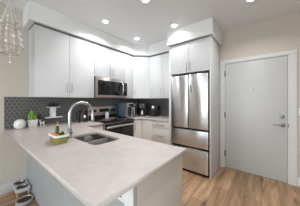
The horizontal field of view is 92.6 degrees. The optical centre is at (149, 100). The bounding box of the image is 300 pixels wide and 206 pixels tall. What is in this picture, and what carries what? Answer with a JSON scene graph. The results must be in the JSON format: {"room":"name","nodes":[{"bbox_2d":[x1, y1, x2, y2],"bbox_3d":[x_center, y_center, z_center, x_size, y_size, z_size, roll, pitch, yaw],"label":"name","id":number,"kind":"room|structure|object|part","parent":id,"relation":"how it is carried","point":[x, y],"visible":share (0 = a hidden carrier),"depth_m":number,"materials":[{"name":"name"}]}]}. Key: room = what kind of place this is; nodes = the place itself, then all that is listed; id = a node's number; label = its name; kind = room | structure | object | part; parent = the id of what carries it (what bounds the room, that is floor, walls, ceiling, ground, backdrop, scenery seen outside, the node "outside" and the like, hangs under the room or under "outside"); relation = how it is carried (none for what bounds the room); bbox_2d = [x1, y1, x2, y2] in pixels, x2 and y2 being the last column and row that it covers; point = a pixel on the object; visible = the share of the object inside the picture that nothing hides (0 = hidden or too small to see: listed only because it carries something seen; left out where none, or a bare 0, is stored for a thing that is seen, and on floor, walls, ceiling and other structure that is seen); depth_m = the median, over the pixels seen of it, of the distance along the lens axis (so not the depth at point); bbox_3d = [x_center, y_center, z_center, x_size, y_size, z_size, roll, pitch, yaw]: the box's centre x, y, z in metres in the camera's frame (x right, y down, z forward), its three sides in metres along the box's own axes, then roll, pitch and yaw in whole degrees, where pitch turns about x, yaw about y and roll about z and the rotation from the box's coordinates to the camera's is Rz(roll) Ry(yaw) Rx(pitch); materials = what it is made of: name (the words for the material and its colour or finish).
{"room":"kitchen","nodes":[
{"label":"kitchen","id":0,"kind":"room"},
{"bbox_2d":[0,2,28,184],"bbox_3d":[-2.456,-0.021,1.631,0.120,2.688,7.040,0,0,39],"label":"wall","id":1,"kind":"structure","parent":0,"point":[14,76],"depth_m":2.10,"materials":[{"name":"beige paint"}]},
{"bbox_2d":[0,177,26,194],"bbox_3d":[-3.215,1.253,0.573,0.014,0.140,4.198,0,0,39],"label":"baseboard","id":2,"kind":"structure","parent":1,"relation":"attached to","point":[5,188],"depth_m":2.04,"materials":[{"name":"white paint"}]},
{"bbox_2d":[45,107,62,117],"bbox_3d":[-1.646,0.205,2.462,0.092,0.184,0.252,0,0,39],"label":"wall shelf","id":3,"kind":"object","parent":1,"relation":"attached to","point":[52,109],"visible":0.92,"depth_m":2.45,"materials":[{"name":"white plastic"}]},
{"bbox_3d":[-1.676,0.203,2.477,0.026,0.159,0.089,0,0,39],"label":"plate","id":4,"kind":"part","parent":3,"relation":"part of","materials":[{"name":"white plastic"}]},
{"bbox_2d":[29,24,93,97],"bbox_3d":[-1.464,-0.562,2.474,0.362,1.028,0.912,0,0,39],"label":"upper cabinet","id":5,"kind":"object","parent":1,"relation":"attached to","point":[61,65],"visible":1,"depth_m":2.27,"materials":[{"name":"white laminate"}]},
{"bbox_3d":[-1.496,-0.562,2.213,0.020,1.026,0.459,0,0,39],"label":"door","id":6,"kind":"part","parent":5,"relation":"part of","materials":[{"name":"white laminate"}]},
{"bbox_3d":[-1.212,-0.562,2.570,0.020,1.026,0.445,0,0,39],"label":"door","id":7,"kind":"part","parent":5,"relation":"part of","materials":[{"name":"white laminate"}]},
{"bbox_2d":[4,97,139,128],"bbox_3d":[-1.172,0.180,3.137,0.008,0.456,2.846,0,0,39],"label":"backsplash","id":8,"kind":"structure","parent":1,"relation":"attached to","point":[15,108],"depth_m":2.43,"materials":[{"name":"grey tile"}]},
{"bbox_2d":[94,44,123,79],"bbox_3d":[-0.943,-0.767,3.127,0.362,0.617,0.754,0,0,39],"label":"upper cabinet","id":9,"kind":"object","parent":1,"relation":"attached to","point":[108,63],"visible":0.72,"depth_m":2.99,"materials":[{"name":"white laminate"}]},
{"bbox_3d":[-0.953,-0.767,2.893,0.020,0.615,0.373,0,0,39],"label":"door","id":10,"kind":"part","parent":9,"relation":"part of","materials":[{"name":"white laminate"}]},
{"bbox_3d":[-0.718,-0.767,3.188,0.020,0.615,0.374,0,0,39],"label":"door","id":11,"kind":"part","parent":9,"relation":"part of","materials":[{"name":"white laminate"}]},
{"bbox_2d":[94,76,126,97],"bbox_3d":[-0.896,-0.253,3.110,0.456,0.408,0.780,0,0,39],"label":"microwave","id":12,"kind":"object","parent":1,"relation":"attached to","point":[104,87],"visible":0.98,"depth_m":2.94,"materials":[{"name":"silver metal"}]},
{"bbox_2d":[29,22,217,56],"bbox_3d":[-0.243,-1.094,2.570,2.168,0.034,2.572,0,0,39],"label":"trim","id":13,"kind":"structure","parent":1,"relation":"attached to","point":[35,23],"depth_m":2.64,"materials":[{"name":"grey"}]},
{"bbox_2d":[124,54,132,97],"bbox_3d":[-0.630,-0.562,3.545,0.328,1.028,0.286,0,0,39],"label":"upper cabinet","id":14,"kind":"object","parent":1,"relation":"attached to","point":[128,60],"visible":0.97,"depth_m":3.43,"materials":[{"name":"white laminate"}]},
{"bbox_2d":[131,57,152,98],"bbox_3d":[-0.237,-0.562,3.803,0.621,1.028,0.621,0,0,39],"label":"upper cabinet","id":15,"kind":"object","parent":1,"relation":"attached to","point":[141,65],"visible":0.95,"depth_m":3.57,"materials":[{"name":"white laminate"}]},
{"bbox_2d":[23,0,221,55],"bbox_3d":[-0.246,-1.231,2.529,2.215,0.268,2.640,0,0,39],"label":"soffit","id":16,"kind":"structure","parent":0,"point":[33,12],"depth_m":2.55,"materials":[{"name":"white paint"}]},
{"bbox_2d":[0,0,299,44],"bbox_3d":[-0.729,-1.415,0.253,4.540,0.100,7.040,0,0,39],"label":"ceiling","id":17,"kind":"structure","parent":0,"point":[150,22],"depth_m":2.23,"materials":[{"name":"white paint"}]},
{"bbox_2d":[0,0,23,62],"bbox_3d":[-1.744,-0.912,1.786,0.270,0.905,0.270,0,0,-29],"label":"chandelier","id":18,"kind":"object","parent":17,"relation":"hanging from","point":[9,3],"visible":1,"depth_m":1.78,"materials":[{"name":"white"}]},
{"bbox_3d":[-1.714,-0.914,1.726,0.116,0.667,0.058,0,0,39],"label":"cord","id":19,"kind":"part","parent":18,"relation":"part of","materials":[{"name":"clear glass"}]},
{"bbox_2d":[0,166,299,205],"bbox_3d":[-0.729,1.373,0.253,4.540,0.100,7.040,0,0,39],"label":"floor","id":20,"kind":"structure","parent":0,"point":[227,186],"depth_m":2.08,"materials":[{"name":"brown wood"}]},
{"bbox_2d":[12,179,30,198],"bbox_3d":[-1.829,1.260,2.035,0.315,0.125,0.157,0,0,39],"label":"pet feeder","id":21,"kind":"object","parent":20,"relation":"on","point":[17,191],"visible":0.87,"depth_m":1.97,"materials":[{"name":"grey laminate"}]},
{"bbox_2d":[14,180,25,184],"bbox_3d":[-1.892,1.213,2.085,0.130,0.040,0.129,0,0,39],"label":"pet bowl","id":22,"kind":"object","parent":21,"relation":"in","point":[20,181],"visible":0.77,"depth_m":2.09,"materials":[{"name":"silver metal"}]},
{"bbox_2d":[16,184,27,188],"bbox_3d":[-1.774,1.213,1.991,0.130,0.040,0.129,0,0,39],"label":"pet bowl","id":23,"kind":"object","parent":21,"relation":"in","point":[21,186],"visible":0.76,"depth_m":2.00,"materials":[{"name":"silver metal"}]},
{"bbox_2d":[15,194,33,205],"bbox_3d":[-1.634,1.303,1.872,0.186,0.038,0.185,0,0,39],"label":"pet bowl","id":24,"kind":"object","parent":20,"relation":"on","point":[26,199],"visible":1,"depth_m":1.85,"materials":[{"name":"grey ceramic"}]},
{"bbox_2d":[92,125,102,129],"bbox_3d":[-1.194,0.831,2.618,0.620,0.784,0.346,0,0,39],"label":"base cabinet","id":25,"kind":"object","parent":20,"relation":"on","point":[100,126],"visible":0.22,"depth_m":2.51,"materials":[{"name":"white laminate"}]},
{"bbox_2d":[27,136,181,205],"bbox_3d":[-0.819,0.881,1.717,2.330,0.884,0.584,0,0,39],"label":"base cabinet","id":26,"kind":"object","parent":20,"relation":"on","point":[164,187],"visible":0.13,"depth_m":1.14,"materials":[{"name":"laminate"}]},
{"bbox_3d":[-0.990,0.881,1.503,2.330,0.884,0.028,0,0,39],"label":"panel","id":27,"kind":"part","parent":26,"relation":"part of","materials":[{"name":"white wood"}]},
{"bbox_2d":[4,121,186,205],"bbox_3d":[-0.771,0.423,1.749,2.364,0.030,1.178,0,0,39],"label":"countertop","id":28,"kind":"structure","parent":26,"relation":"on","point":[97,175],"depth_m":1.02,"materials":[{"name":"stone"}]},
{"bbox_2d":[13,119,25,128],"bbox_3d":[-1.848,0.341,2.035,0.138,0.134,0.138,0,0,39],"label":"round vase","id":29,"kind":"object","parent":28,"relation":"on","point":[20,123],"visible":0.99,"depth_m":2.00,"materials":[{"name":"white ceramic"}]},
{"bbox_2d":[27,110,37,127],"bbox_3d":[-1.800,0.279,2.196,0.090,0.258,0.124,0,0,39],"label":"potted cactus","id":30,"kind":"object","parent":28,"relation":"on","point":[32,121],"visible":1,"depth_m":2.17,"materials":[{"name":"white ceramic"}]},
{"bbox_2d":[27,119,37,127],"bbox_3d":[-1.800,0.352,2.196,0.090,0.112,0.124,0,0,39],"label":"pot","id":31,"kind":"object","parent":30,"relation":"on","point":[30,122],"depth_m":2.16,"materials":[{"name":"white ceramic"}]},
{"bbox_2d":[48,131,68,144],"bbox_3d":[-0.889,0.366,1.395,0.205,0.082,0.127,0,0,39],"label":"sink caddy","id":32,"kind":"object","parent":28,"relation":"on","point":[61,139],"visible":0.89,"depth_m":1.34,"materials":[{"name":"green plastic"}]},
{"bbox_2d":[55,122,58,133],"bbox_3d":[-0.934,0.310,1.443,0.033,0.185,0.039,0,0,-43],"label":"soap pump bottle","id":33,"kind":"object","parent":32,"relation":"in","point":[57,126],"visible":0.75,"depth_m":1.43,"materials":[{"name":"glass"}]},
{"bbox_2d":[49,136,67,144],"bbox_3d":[-0.889,0.376,1.395,0.189,0.062,0.111,0,0,39],"label":"tub","id":34,"kind":"object","parent":32,"relation":"in","point":[56,140],"depth_m":1.33,"materials":[{"name":"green plastic"}]},
{"bbox_2d":[67,101,93,138],"bbox_3d":[-0.763,0.209,1.626,0.106,0.398,0.313,0,0,39],"label":"kitchen faucet","id":35,"kind":"object","parent":28,"relation":"on","point":[69,130],"visible":0.97,"depth_m":1.55,"materials":[{"name":"grey metal"}]},
{"bbox_2d":[76,108,88,122],"bbox_3d":[-1.251,0.275,2.663,0.184,0.264,0.177,0,0,-9],"label":"electric kettle","id":36,"kind":"object","parent":28,"relation":"on","point":[83,116],"visible":0.99,"depth_m":2.61,"materials":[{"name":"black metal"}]},
{"bbox_2d":[75,134,114,144],"bbox_3d":[-0.601,0.531,1.571,0.533,0.184,0.318,0,0,39],"label":"sink","id":37,"kind":"object","parent":28,"relation":"in","point":[95,139],"visible":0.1,"depth_m":1.69,"materials":[{"name":"grey metal"}]},
{"bbox_3d":[-0.708,0.531,1.657,0.258,0.184,0.318,0,0,39],"label":"bowl","id":38,"kind":"part","parent":37,"relation":"part of","materials":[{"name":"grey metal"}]},
{"bbox_3d":[-0.491,0.531,1.484,0.253,0.184,0.318,0,0,39],"label":"bowl","id":39,"kind":"part","parent":37,"relation":"part of","materials":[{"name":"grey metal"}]},
{"bbox_2d":[117,194,123,202],"bbox_3d":[-0.169,0.523,0.824,0.061,0.110,0.008,0,0,39],"label":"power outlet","id":40,"kind":"object","parent":26,"relation":"attached to","point":[121,198],"visible":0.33,"depth_m":0.81,"materials":[{"name":"white plastic"}]},
{"bbox_3d":[-0.116,0.881,0.785,0.069,0.884,0.003,0,0,39],"label":"corner trim","id":41,"kind":"part","parent":26,"relation":"part of","materials":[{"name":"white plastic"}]},
{"bbox_3d":[0.094,0.881,1.009,0.021,0.884,0.552,0,0,39],"label":"panel","id":42,"kind":"part","parent":26,"relation":"part of","materials":[{"name":"laminate"}]},
{"bbox_2d":[86,106,134,136],"bbox_3d":[-0.805,0.721,3.017,0.712,1.165,0.752,0,0,39],"label":"range","id":43,"kind":"object","parent":20,"relation":"on","point":[121,125],"visible":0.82,"depth_m":2.96,"materials":[{"name":"silver metal"}]},
{"bbox_2d":[88,117,133,123],"bbox_3d":[-0.828,0.407,3.034,0.656,0.020,0.752,0,0,39],"label":"cooktop","id":44,"kind":"object","parent":43,"relation":"in","point":[115,120],"depth_m":2.95,"materials":[{"name":"black glass"}]},
{"bbox_3d":[-0.551,0.493,2.814,0.061,0.033,0.692,0,0,39],"label":"handle","id":45,"kind":"part","parent":43,"relation":"part of","materials":[{"name":"silver metal"}]},
{"bbox_2d":[134,119,141,138],"bbox_3d":[-0.508,0.881,3.450,0.654,0.884,0.286,0,0,39],"label":"base cabinet","id":46,"kind":"object","parent":20,"relation":"on","point":[138,123],"visible":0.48,"depth_m":3.29,"materials":[{"name":"white laminate"}]},
{"bbox_2d":[142,119,151,140],"bbox_3d":[-0.124,0.881,3.724,0.912,0.884,0.620,0,0,39],"label":"base cabinet","id":47,"kind":"object","parent":20,"relation":"on","point":[146,124],"visible":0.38,"depth_m":3.28,"materials":[{"name":"white laminate"}]},
{"bbox_2d":[118,114,168,121],"bbox_3d":[-0.036,0.423,3.464,1.358,0.030,0.900,0,0,39],"label":"countertop","id":48,"kind":"structure","parent":47,"relation":"on","point":[159,118],"depth_m":3.39,"materials":[{"name":"stone"}]},
{"bbox_2d":[117,103,136,117],"bbox_3d":[-0.541,0.238,3.545,0.374,0.340,0.360,0,0,39],"label":"toaster oven","id":49,"kind":"object","parent":48,"relation":"on","point":[126,110],"visible":1,"depth_m":3.43,"materials":[{"name":"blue metal"}]},
{"bbox_3d":[-0.480,0.263,3.383,0.012,0.210,0.127,0,0,39],"label":"door","id":50,"kind":"part","parent":49,"relation":"part of","materials":[{"name":"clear glass"}]},
{"bbox_3d":[-0.437,0.230,3.462,0.020,0.323,0.360,0,0,39],"label":"frame","id":51,"kind":"part","parent":49,"relation":"part of","materials":[{"name":"silver metal"}]},
{"bbox_2d":[138,103,145,115],"bbox_3d":[-0.197,0.240,3.771,0.186,0.334,0.227,0,0,4],"label":"coffee maker","id":52,"kind":"object","parent":48,"relation":"on","point":[142,106],"visible":0.98,"depth_m":3.69,"materials":[{"name":"black plastic"}]},
{"bbox_2d":[150,105,158,116],"bbox_3d":[0.113,0.270,3.643,0.200,0.274,0.212,0,0,17],"label":"coffee maker","id":53,"kind":"object","parent":48,"relation":"on","point":[154,109],"visible":1,"depth_m":3.56,"materials":[{"name":"black plastic"}]},
{"bbox_2d":[152,120,168,144],"bbox_3d":[0.400,0.881,3.284,0.452,0.884,0.653,0,0,39],"label":"base cabinet","id":54,"kind":"object","parent":20,"relation":"on","point":[160,129],"visible":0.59,"depth_m":3.05,"materials":[{"name":"white laminate"}]},
{"bbox_3d":[0.223,0.526,3.063,0.448,0.150,0.020,0,0,39],"label":"drawer","id":55,"kind":"part","parent":54,"relation":"part of","materials":[{"name":"white laminate"}]},
{"bbox_2d":[171,72,209,177],"bbox_3d":[0.889,0.420,2.864,0.706,1.795,0.620,0,0,39],"label":"refrigerator","id":56,"kind":"object","parent":20,"relation":"on","point":[190,111],"visible":0.86,"depth_m":2.57,"materials":[{"name":"silver metal"}]},
{"bbox_3d":[0.573,0.021,2.755,0.347,0.975,0.055,0,0,39],"label":"door","id":57,"kind":"part","parent":56,"relation":"part of","materials":[{"name":"silver metal"}]},
{"bbox_3d":[0.713,1.073,2.643,0.706,0.400,0.055,0,0,39],"label":"drawer","id":58,"kind":"part","parent":56,"relation":"part of","materials":[{"name":"silver metal"}]},
{"bbox_3d":[0.713,0.690,2.643,0.706,0.298,0.055,0,0,39],"label":"drawer","id":59,"kind":"part","parent":56,"relation":"part of","materials":[{"name":"silver metal"}]},
{"bbox_3d":[0.852,0.021,2.532,0.349,0.975,0.055,0,0,39],"label":"door","id":60,"kind":"part","parent":56,"relation":"part of","materials":[{"name":"silver metal"}]},
{"bbox_2d":[169,36,219,178],"bbox_3d":[0.888,0.123,2.885,0.808,2.399,0.667,0,0,39],"label":"tall cabinet","id":61,"kind":"object","parent":20,"relation":"on","point":[202,55],"visible":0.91,"depth_m":2.63,"materials":[{"name":"white laminate"}]},
{"bbox_3d":[0.602,0.123,3.135,0.048,2.399,0.634,0,0,39],"label":"panel","id":62,"kind":"part","parent":61,"relation":"part of","materials":[{"name":"white laminate"}]},
{"bbox_3d":[0.574,-0.793,2.766,0.364,0.560,0.021,0,0,39],"label":"door","id":63,"kind":"part","parent":61,"relation":"part of","materials":[{"name":"white laminate"}]},
{"bbox_3d":[0.862,-0.793,2.535,0.366,0.560,0.021,0,0,39],"label":"door","id":64,"kind":"part","parent":61,"relation":"part of","materials":[{"name":"white laminate"}]},
{"bbox_3d":[1.206,0.123,2.653,0.020,2.399,0.634,0,0,39],"label":"panel","id":65,"kind":"part","parent":61,"relation":"part of","materials":[{"name":"white laminate"}]},
{"bbox_2d":[220,11,299,177],"bbox_3d":[1.430,-0.021,2.957,4.300,2.688,0.120,0,0,39],"label":"wall","id":66,"kind":"structure","parent":0,"point":[281,33],"depth_m":2.42,"materials":[{"name":"beige paint"}]},
{"bbox_2d":[140,98,168,115],"bbox_3d":[0.246,0.180,3.820,1.356,0.456,0.008,0,0,39],"label":"backsplash","id":67,"kind":"structure","parent":66,"relation":"attached to","point":[163,103],"depth_m":3.81,"materials":[{"name":"grey tile"}]},
{"bbox_2d":[150,53,168,97],"bbox_3d":[0.371,-0.562,3.483,0.744,1.028,0.362,0,0,39],"label":"upper cabinet","id":68,"kind":"object","parent":66,"relation":"attached to","point":[159,65],"visible":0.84,"depth_m":3.41,"materials":[{"name":"white laminate"}]},
{"bbox_3d":[0.145,-0.562,3.488,0.380,1.026,0.020,0,0,39],"label":"door","id":69,"kind":"part","parent":68,"relation":"part of","materials":[{"name":"white laminate"}]},
{"bbox_3d":[0.435,-0.562,3.256,0.356,1.026,0.020,0,0,39],"label":"door","id":70,"kind":"part","parent":68,"relation":"part of","materials":[{"name":"white laminate"}]},
{"bbox_2d":[220,49,296,185],"bbox_3d":[1.859,0.270,2.572,1.090,2.106,0.186,0,0,39],"label":"door","id":71,"kind":"structure","parent":66,"relation":"in","point":[258,94],"depth_m":2.49,"materials":[{"name":"grey paint"}]}
]}

